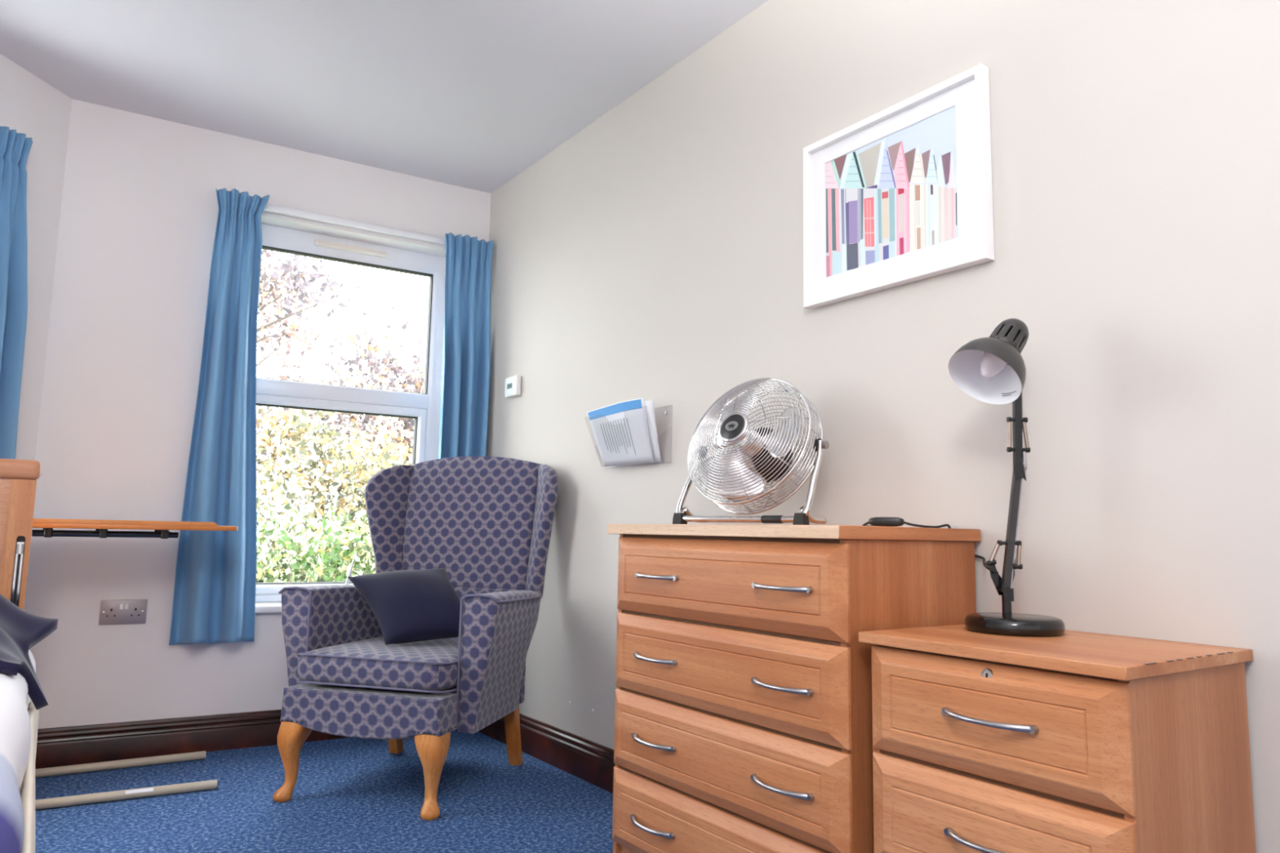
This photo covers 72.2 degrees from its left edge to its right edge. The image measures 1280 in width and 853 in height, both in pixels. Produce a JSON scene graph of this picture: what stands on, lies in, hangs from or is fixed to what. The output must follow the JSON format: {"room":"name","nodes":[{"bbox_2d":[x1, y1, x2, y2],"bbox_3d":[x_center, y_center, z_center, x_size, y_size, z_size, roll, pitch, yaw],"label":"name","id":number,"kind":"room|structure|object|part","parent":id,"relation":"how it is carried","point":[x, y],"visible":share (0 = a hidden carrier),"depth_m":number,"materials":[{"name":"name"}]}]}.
{"room":"care facility","nodes":[
{"label":"care facility","id":0,"kind":"room"},
{"bbox_2d":[0,53,71,460],"bbox_3d":[-2.367,-0.119,2.363,0.280,2.390,1.550,0,-7,8],"label":"wall","id":1,"kind":"structure","parent":0,"point":[30,106],"depth_m":3.09,"materials":[{"name":"white paint"}]},
{"label":"track","id":2,"kind":"object","parent":1,"relation":"attached to","visible":0},
{"bbox_2d":[0,126,32,459],"bbox_3d":[-2.104,-0.132,2.789,0.113,1.736,0.325,0,-7,8],"label":"curtain","id":3,"kind":"object","parent":2,"relation":"hanging from","point":[15,148],"visible":0.89,"depth_m":2.90,"materials":[{"name":"blue fabric"}]},
{"bbox_2d":[23,98,490,728],"bbox_3d":[-1.484,0.053,3.649,1.663,2.390,0.280,5,-8,-31],"label":"wall","id":4,"kind":"structure","parent":0,"point":[138,219],"depth_m":3.27,"materials":[{"name":"white paint"}]},
{"bbox_2d":[98,599,147,625],"bbox_3d":[-1.869,0.671,3.178,0.147,0.087,0.013,5,-8,-31],"label":"double socket","id":5,"kind":"object","parent":4,"relation":"attached to","point":[131,611],"visible":1,"depth_m":3.17,"materials":[{"name":"grey metal"}]},
{"bbox_2d":[35,709,349,768],"bbox_3d":[-1.435,1.161,3.382,1.638,0.128,0.023,5,-8,-31],"label":"baseboard","id":6,"kind":"structure","parent":4,"relation":"attached to","point":[105,742],"depth_m":3.19,"materials":[{"name":"brown wood"}]},
{"bbox_2d":[254,223,445,613],"bbox_3d":[-1.308,-0.011,3.773,0.985,1.613,0.362,5,-8,-31],"label":"window","id":7,"kind":"structure","parent":4,"relation":"in","point":[424,408],"depth_m":3.83,"materials":[{"name":"white plastic"}]},
{"bbox_3d":[-1.266,0.735,3.588,0.985,0.030,0.142,5,-8,-31],"label":"sill","id":8,"kind":"part","parent":7,"relation":"part of","materials":[{"name":"white plastic"}]},
{"bbox_3d":[-1.305,0.293,3.708,0.775,0.802,0.058,5,-8,-31],"label":"sash","id":9,"kind":"part","parent":7,"relation":"part of","materials":[{"name":"white plastic"}]},
{"bbox_2d":[345,559,354,584],"bbox_3d":[-1.220,0.637,3.639,0.056,0.175,0.008,5,-8,-30],"label":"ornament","id":10,"kind":"object","parent":7,"relation":"on","point":[348,580],"visible":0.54,"depth_m":3.65,"materials":[{"name":"white"}]},
{"bbox_2d":[314,239,386,257],"bbox_3d":[-1.254,-0.773,3.818,0.305,0.026,0.030,5,-8,-31],"label":"vent","id":11,"kind":"object","parent":7,"relation":"attached to","point":[333,246],"depth_m":3.81,"materials":[{"name":"beige plastic"}]},
{"bbox_2d":[263,204,445,244],"bbox_3d":[-1.185,-0.854,3.744,1.095,0.029,0.035,5,-8,-31],"label":"track","id":12,"kind":"object","parent":4,"relation":"attached to","point":[270,208],"visible":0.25,"depth_m":3.71,"materials":[{"name":"white plastic"}]},
{"bbox_2d":[168,187,269,644],"bbox_3d":[-1.565,-0.059,3.358,0.288,1.747,0.110,5,-8,-31],"label":"curtain","id":13,"kind":"object","parent":12,"relation":"hanging from","point":[214,595],"visible":0.98,"depth_m":3.33,"materials":[{"name":"blue fabric"}]},
{"bbox_2d":[438,232,493,458],"bbox_3d":[-0.777,0.013,3.828,0.225,1.748,0.106,5,-8,-26],"label":"curtain","id":14,"kind":"object","parent":12,"relation":"hanging from","point":[466,353],"visible":0.59,"depth_m":3.87,"materials":[{"name":"blue fabric"}]},
{"bbox_2d":[35,728,613,852],"bbox_3d":[-0.384,0.985,0.962,2.690,0.060,5.314,6,-8,-35],"label":"floor","id":15,"kind":"structure","parent":0,"point":[351,794],"depth_m":2.64,"materials":[{"name":"blue carpet"}]},
{"bbox_2d":[0,458,41,852],"bbox_3d":[-1.377,0.463,1.200,0.945,0.994,1.954,6,-8,-33],"label":"bed","id":16,"kind":"object","parent":15,"relation":"on","point":[18,482],"visible":0.48,"depth_m":2.22,"materials":[{"name":"brown wood"}]},
{"bbox_2d":[0,649,35,852],"bbox_3d":[-1.335,0.480,1.108,0.933,0.239,1.903,6,-8,-33],"label":"duvet","id":17,"kind":"object","parent":16,"relation":"on","point":[15,699],"visible":0.77,"depth_m":1.31,"materials":[{"name":"white fabric"}]},
{"bbox_2d":[0,594,57,710],"bbox_3d":[-1.603,0.449,1.827,0.655,0.295,0.540,6,-8,-33],"label":"cushion","id":18,"kind":"object","parent":17,"relation":"on","point":[20,630],"visible":0.99,"depth_m":1.96,"materials":[{"name":"blue fabric"}]},
{"bbox_3d":[-1.580,0.529,2.207,0.015,0.475,0.021,6,-8,-33],"label":"slot rail","id":19,"kind":"part","parent":16,"relation":"part of","materials":[{"name":"silver metal"}]},
{"bbox_3d":[-1.590,0.605,2.198,0.054,0.943,0.036,6,-8,-33],"label":"post","id":20,"kind":"part","parent":16,"relation":"part of","materials":[{"name":"brown wood"}]},
{"bbox_3d":[-1.911,0.078,2.035,0.867,0.051,0.048,6,-8,-33],"label":"cap rail","id":21,"kind":"part","parent":16,"relation":"part of","materials":[{"name":"brown wood"}]},
{"bbox_2d":[31,518,238,809],"bbox_3d":[-1.707,0.732,2.866,0.644,0.846,0.459,6,-8,-35],"label":"table","id":22,"kind":"object","parent":15,"relation":"on","point":[161,528],"visible":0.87,"depth_m":2.77,"materials":[{"name":"orange wood"}]},
{"bbox_3d":[-1.785,0.357,2.925,0.397,0.019,0.019,6,-8,-35],"label":"support rail","id":23,"kind":"part","parent":22,"relation":"part of","materials":[{"name":"grey metal"}]},
{"bbox_3d":[-1.687,0.342,2.786,0.397,0.019,0.019,6,-8,-35],"label":"support rail","id":24,"kind":"part","parent":22,"relation":"part of","materials":[{"name":"grey metal"}]},
{"bbox_2d":[272,456,558,820],"bbox_3d":[-0.747,0.633,3.048,0.800,1.124,0.782,-1,-7,16],"label":"armchair","id":25,"kind":"object","parent":15,"relation":"on","point":[487,521],"visible":0.93,"depth_m":2.94,"materials":[{"name":"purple fabric"}]},
{"bbox_3d":[-1.076,1.036,2.737,0.094,0.236,0.104,-1,-7,16],"label":"leg","id":26,"kind":"part","parent":25,"relation":"part of","materials":[{"name":"brown wood"}]},
{"bbox_3d":[-1.072,0.772,3.100,0.118,0.429,0.471,-1,-7,18],"label":"arm","id":27,"kind":"part","parent":25,"relation":"part of","materials":[{"name":"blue fabric"}]},
{"bbox_2d":[297,635,462,691],"bbox_3d":[-0.766,0.790,2.970,0.534,0.122,0.598,-1,-7,16],"label":"seat cushion","id":28,"kind":"object","parent":25,"relation":"on","point":[326,663],"depth_m":2.71,"materials":[{"name":"purple fabric"}]},
{"bbox_3d":[-0.917,1.104,3.298,0.048,0.240,0.095,-1,-7,16],"label":"leg","id":29,"kind":"part","parent":25,"relation":"part of","materials":[{"name":"brown wood"}]},
{"bbox_2d":[346,567,463,644],"bbox_3d":[-0.765,0.605,2.989,0.469,0.240,0.243,3,-7,-14],"label":"cushion","id":30,"kind":"object","parent":25,"relation":"on","point":[407,606],"visible":0.95,"depth_m":2.91,"materials":[{"name":"blue fabric"}]},
{"bbox_3d":[-0.622,1.029,2.607,0.094,0.236,0.104,-1,-7,16],"label":"leg","id":31,"kind":"part","parent":25,"relation":"part of","materials":[{"name":"brown wood"}]},
{"bbox_3d":[-0.754,0.911,3.010,0.524,0.111,0.486,-1,-7,16],"label":"seat","id":32,"kind":"part","parent":25,"relation":"part of","materials":[{"name":"fabric"}]},
{"bbox_3d":[-0.662,0.499,3.352,0.556,0.784,0.181,-1,-7,16],"label":"backrest","id":33,"kind":"part","parent":25,"relation":"part of","materials":[{"name":"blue fabric"}]},
{"bbox_3d":[-0.440,0.762,2.918,0.118,0.429,0.471,-1,-7,15],"label":"arm","id":34,"kind":"part","parent":25,"relation":"part of","materials":[{"name":"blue fabric"}]},
{"bbox_3d":[-0.457,1.097,3.165,0.048,0.240,0.095,-1,-7,16],"label":"leg","id":35,"kind":"part","parent":25,"relation":"part of","materials":[{"name":"brown wood"}]},
{"bbox_2d":[607,524,980,852],"bbox_3d":[0.298,0.657,1.981,0.456,0.860,0.777,6,-8,-35],"label":"dresser","id":36,"kind":"object","parent":15,"relation":"on","point":[744,719],"visible":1,"depth_m":1.77,"materials":[{"name":"brown wood"}]},
{"bbox_3d":[0.020,0.902,1.979,0.038,0.013,0.164,6,-8,-35],"label":"handle","id":37,"kind":"part","parent":36,"relation":"part of","materials":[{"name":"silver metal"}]},
{"bbox_3d":[0.024,0.720,2.001,0.038,0.013,0.164,6,-8,-35],"label":"handle","id":38,"kind":"part","parent":36,"relation":"part of","materials":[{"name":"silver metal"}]},
{"bbox_3d":[0.027,0.535,2.023,0.038,0.013,0.164,6,-8,-35],"label":"handle","id":39,"kind":"part","parent":36,"relation":"part of","materials":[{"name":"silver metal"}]},
{"bbox_3d":[0.031,0.349,2.045,0.038,0.013,0.164,6,-8,-35],"label":"handle","id":40,"kind":"part","parent":36,"relation":"part of","materials":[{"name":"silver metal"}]},
{"bbox_3d":[0.106,0.704,2.291,0.394,0.834,0.016,6,-8,-35],"label":"panel","id":41,"kind":"part","parent":36,"relation":"part of","materials":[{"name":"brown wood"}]},
{"bbox_3d":[0.147,0.888,1.838,0.022,0.173,0.756,6,-8,-35],"label":"drawer","id":42,"kind":"part","parent":36,"relation":"part of","materials":[{"name":"brown wood"}]},
{"bbox_3d":[0.151,0.706,1.860,0.022,0.178,0.756,6,-8,-35],"label":"drawer","id":43,"kind":"part","parent":36,"relation":"part of","materials":[{"name":"brown wood"}]},
{"bbox_3d":[0.154,0.521,1.882,0.022,0.178,0.756,6,-8,-35],"label":"drawer","id":44,"kind":"part","parent":36,"relation":"part of","materials":[{"name":"brown wood"}]},
{"bbox_3d":[0.158,0.336,1.904,0.022,0.178,0.756,6,-8,-35],"label":"drawer","id":45,"kind":"part","parent":36,"relation":"part of","materials":[{"name":"brown wood"}]},
{"bbox_2d":[672,377,829,524],"bbox_3d":[0.281,0.059,2.169,0.230,0.371,0.392,8,-9,-43],"label":"fan","id":46,"kind":"object","parent":36,"relation":"on","point":[740,475],"visible":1,"depth_m":2.12,"materials":[{"name":"silver metal"}]},
{"bbox_3d":[0.227,0.118,2.142,0.167,0.137,0.057,-1,-7,13],"label":"blade","id":47,"kind":"part","parent":46,"relation":"part of","materials":[{"name":"white metal"}]},
{"bbox_3d":[0.238,-0.019,2.232,0.040,0.148,0.141,5,-8,-29],"label":"blade","id":48,"kind":"part","parent":46,"relation":"part of","materials":[{"name":"white metal"}]},
{"bbox_2d":[697,386,820,512],"bbox_3d":[0.296,0.053,2.183,0.184,0.324,0.339,6,-8,-35],"label":"grille","id":49,"kind":"object","parent":46,"relation":"attached to","point":[770,450],"depth_m":2.12,"materials":[{"name":"silver metal"}]},
{"bbox_3d":[0.316,0.071,2.208,0.124,0.137,0.123,-5,-9,41],"label":"motor","id":50,"kind":"part","parent":46,"relation":"part of","materials":[{"name":"black plastic"}]},
{"bbox_3d":[0.346,0.013,2.111,0.107,0.138,0.136,6,-8,-35],"label":"blade","id":51,"kind":"part","parent":46,"relation":"part of","materials":[{"name":"white metal"}]},
{"bbox_3d":[0.432,0.043,2.060,0.018,0.019,0.019,-5,-9,41],"label":"knob","id":52,"kind":"part","parent":46,"relation":"part of","materials":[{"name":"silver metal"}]},
{"bbox_3d":[0.261,0.684,1.663,0.038,0.013,0.164,6,-8,-35],"label":"handle","id":53,"kind":"part","parent":36,"relation":"part of","materials":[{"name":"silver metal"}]},
{"bbox_3d":[0.268,0.313,1.707,0.038,0.013,0.164,6,-8,-35],"label":"handle","id":54,"kind":"part","parent":36,"relation":"part of","materials":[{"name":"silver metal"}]},
{"bbox_3d":[0.265,0.499,1.685,0.038,0.013,0.164,6,-8,-35],"label":"handle","id":55,"kind":"part","parent":36,"relation":"part of","materials":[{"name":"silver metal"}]},
{"bbox_3d":[0.473,0.678,2.099,0.008,0.814,0.722,6,-8,-35],"label":"panel","id":56,"kind":"part","parent":36,"relation":"part of","materials":[{"name":"brown wood"}]},
{"bbox_3d":[0.529,0.639,1.690,0.394,0.834,0.016,6,-8,-35],"label":"panel","id":57,"kind":"part","parent":36,"relation":"part of","materials":[{"name":"brown wood"}]},
{"bbox_2d":[858,624,1256,852],"bbox_3d":[0.677,0.697,1.456,0.437,0.671,0.471,6,-8,-35],"label":"base cabinet","id":58,"kind":"object","parent":15,"relation":"on","point":[1072,741],"visible":0.99,"depth_m":1.33,"materials":[{"name":"brown wood"}]},
{"bbox_3d":[0.567,0.727,1.645,0.372,0.652,0.016,6,-8,-35],"label":"panel","id":59,"kind":"part","parent":58,"relation":"part of","materials":[{"name":"brown wood"}]},
{"bbox_2d":[862,318,1065,636],"bbox_3d":[0.626,0.101,1.794,0.222,0.591,0.473,4,-7,-23],"label":"desk lamp","id":60,"kind":"object","parent":58,"relation":"on","point":[992,370],"visible":0.94,"depth_m":1.65,"materials":[{"name":"black metal"}]},
{"bbox_2d":[868,516,904,526],"bbox_3d":[0.529,0.204,1.884,0.072,0.020,0.023,-3,-8,29],"label":"switch","id":61,"kind":"object","parent":60,"relation":"attached to","point":[877,521],"depth_m":1.87,"materials":[{"name":"black plastic"}]},
{"bbox_3d":[0.651,-0.105,1.648,0.128,0.121,0.140,6,-8,-35],"label":"lamp shade","id":62,"kind":"part","parent":60,"relation":"part of","materials":[{"name":"grey metal"}]},
{"bbox_3d":[0.671,-0.124,1.658,0.064,0.071,0.045,6,-8,-35],"label":"light bulb","id":63,"kind":"part","parent":60,"relation":"part of","materials":[{"name":"white glass"}]},
{"bbox_3d":[0.682,0.327,1.635,0.017,0.056,0.017,6,-8,-35],"label":"post","id":64,"kind":"part","parent":60,"relation":"part of","materials":[{"name":"black metal"}]},
{"bbox_3d":[0.698,0.195,1.651,0.044,0.232,0.012,1,-7,1],"label":"arm","id":65,"kind":"part","parent":60,"relation":"part of","materials":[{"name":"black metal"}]},
{"bbox_3d":[0.708,0.199,1.656,0.034,0.225,0.007,1,-7,1],"label":"rod","id":66,"kind":"part","parent":60,"relation":"part of","materials":[{"name":"black metal"}]},
{"bbox_3d":[0.719,-0.014,1.675,0.016,0.220,0.012,1,-7,0],"label":"arm","id":67,"kind":"part","parent":60,"relation":"part of","materials":[{"name":"black metal"}]},
{"bbox_3d":[0.728,-0.017,1.681,0.009,0.212,0.008,1,-7,0],"label":"rod","id":68,"kind":"part","parent":60,"relation":"part of","materials":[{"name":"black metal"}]},
{"bbox_3d":[0.527,0.637,1.330,0.038,0.013,0.164,6,-8,-35],"label":"handle","id":69,"kind":"part","parent":58,"relation":"part of","materials":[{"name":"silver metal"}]},
{"bbox_3d":[0.531,0.453,1.352,0.038,0.013,0.164,6,-8,-35],"label":"handle","id":70,"kind":"part","parent":58,"relation":"part of","materials":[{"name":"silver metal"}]},
{"bbox_3d":[0.539,0.461,1.380,0.022,0.176,0.448,6,-8,-35],"label":"drawer","id":71,"kind":"part","parent":58,"relation":"part of","materials":[{"name":"brown wood"}]},
{"bbox_3d":[0.535,0.644,1.358,0.022,0.178,0.448,6,-8,-35],"label":"drawer","id":72,"kind":"part","parent":58,"relation":"part of","materials":[{"name":"brown wood"}]},
{"bbox_3d":[0.818,0.689,1.288,0.372,0.652,0.016,6,-8,-35],"label":"panel","id":73,"kind":"part","parent":58,"relation":"part of","materials":[{"name":"brown wood"}]},
{"bbox_2d":[0,0,768,193],"bbox_3d":[-0.403,-1.512,1.316,3.340,0.200,6.080,6,-8,-35],"label":"ceiling","id":74,"kind":"structure","parent":0,"point":[468,94],"depth_m":2.96,"materials":[{"name":"white paint"}]},
{"bbox_2d":[485,0,1279,852],"bbox_3d":[0.828,-0.110,1.922,0.200,2.390,5.700,6,-8,-35],"label":"wall","id":75,"kind":"structure","parent":0,"point":[655,253],"depth_m":1.90,"materials":[{"name":"beige paint"}]},
{"bbox_2d":[504,375,521,397],"bbox_3d":[-0.535,-0.168,3.694,0.030,0.084,0.106,6,-8,-35],"label":"thermostat","id":76,"kind":"object","parent":75,"relation":"attached to","point":[513,384],"visible":1,"depth_m":3.66,"materials":[{"name":"white plastic"}]},
{"bbox_3d":[-0.550,-0.169,3.694,0.002,0.070,0.076,6,-8,-35],"label":"plate","id":77,"kind":"part","parent":76,"relation":"part of","materials":[{"name":"white plastic"}]},
{"bbox_2d":[478,713,614,793],"bbox_3d":[0.744,0.999,1.683,0.021,0.128,5.190,6,-8,-35],"label":"baseboard","id":78,"kind":"structure","parent":75,"relation":"attached to","point":[591,762],"depth_m":3.11,"materials":[{"name":"brown wood"}]},
{"bbox_2d":[803,63,994,309],"bbox_3d":[0.597,-0.550,2.115,0.028,0.438,0.537,6,-8,-35],"label":"picture frame","id":79,"kind":"object","parent":75,"relation":"attached to","point":[901,194],"visible":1,"depth_m":2.09,"materials":[{"name":"white paint"}]},
{"bbox_2d":[825,106,958,277],"bbox_3d":[0.597,-0.555,2.126,0.001,0.310,0.396,6,-8,-35],"label":"print","id":80,"kind":"object","parent":79,"relation":"attached to","point":[891,194],"depth_m":2.11},
{"bbox_3d":[-0.045,0.036,2.889,0.104,0.184,0.366,6,-8,-35],"label":"holder","id":81,"kind":"object","parent":75,"relation":"attached to","visible":0},
{"bbox_2d":[586,397,653,466],"bbox_3d":[-0.064,0.023,2.908,0.084,0.202,0.297,6,-8,-35],"label":"leaflet","id":82,"kind":"object","parent":81,"relation":"in","point":[626,442],"visible":1,"depth_m":2.89,"materials":[{"name":"white paper"}]},
{"bbox_2d":[616,400,661,466],"bbox_3d":[-0.032,0.025,2.887,0.079,0.194,0.278,6,-8,-35],"label":"leaflet","id":83,"kind":"object","parent":81,"relation":"in","point":[650,413],"visible":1,"depth_m":2.80,"materials":[{"name":"white paper"}]},
{"label":"outside","id":84,"kind":"structure","parent":0,"visible":0},
{"bbox_2d":[257,548,355,581],"bbox_3d":[-11.534,3.431,20.831,30.000,0.100,39.500,6,-8,-35],"label":"ground","id":85,"kind":"structure","parent":84,"point":[275,548],"depth_m":25.06,"materials":[{"name":"green plant"}]},
{"bbox_2d":[256,486,375,603],"bbox_3d":[-3.142,1.347,7.894,2.821,1.654,2.088,6,-8,-35],"label":"shrub","id":86,"kind":"object","parent":85,"relation":"on","point":[313,563],"visible":0.3,"depth_m":7.80,"materials":[{"name":"green plant"}]},
{"bbox_2d":[256,248,388,478],"bbox_3d":[-4.585,-0.370,9.536,3.257,5.026,2.986,6,-8,-35],"label":"tree","id":87,"kind":"object","parent":85,"relation":"on","point":[276,273],"visible":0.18,"depth_m":9.71,"materials":[{"name":"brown plant"}]},
{"bbox_2d":[256,406,413,581],"bbox_3d":[-3.361,0.890,9.321,3.206,2.523,2.586,6,-8,-35],"label":"tree","id":88,"kind":"object","parent":85,"relation":"on","point":[320,462],"visible":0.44,"depth_m":9.07,"materials":[{"name":"green plant"}]},
{"bbox_2d":[302,462,377,582],"bbox_3d":[-2.133,1.377,9.158,2.725,2.015,2.155,6,-8,-35],"label":"shrub","id":89,"kind":"object","parent":85,"relation":"on","point":[362,514],"visible":0.02,"depth_m":8.71,"materials":[{"name":"green plant"}]},
{"bbox_2d":[276,297,427,480],"bbox_3d":[-2.825,0.385,11.081,3.571,3.965,3.097,3,-7,-12],"label":"tree","id":90,"kind":"object","parent":85,"relation":"on","point":[413,378],"visible":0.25,"depth_m":10.51,"materials":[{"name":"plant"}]}
]}

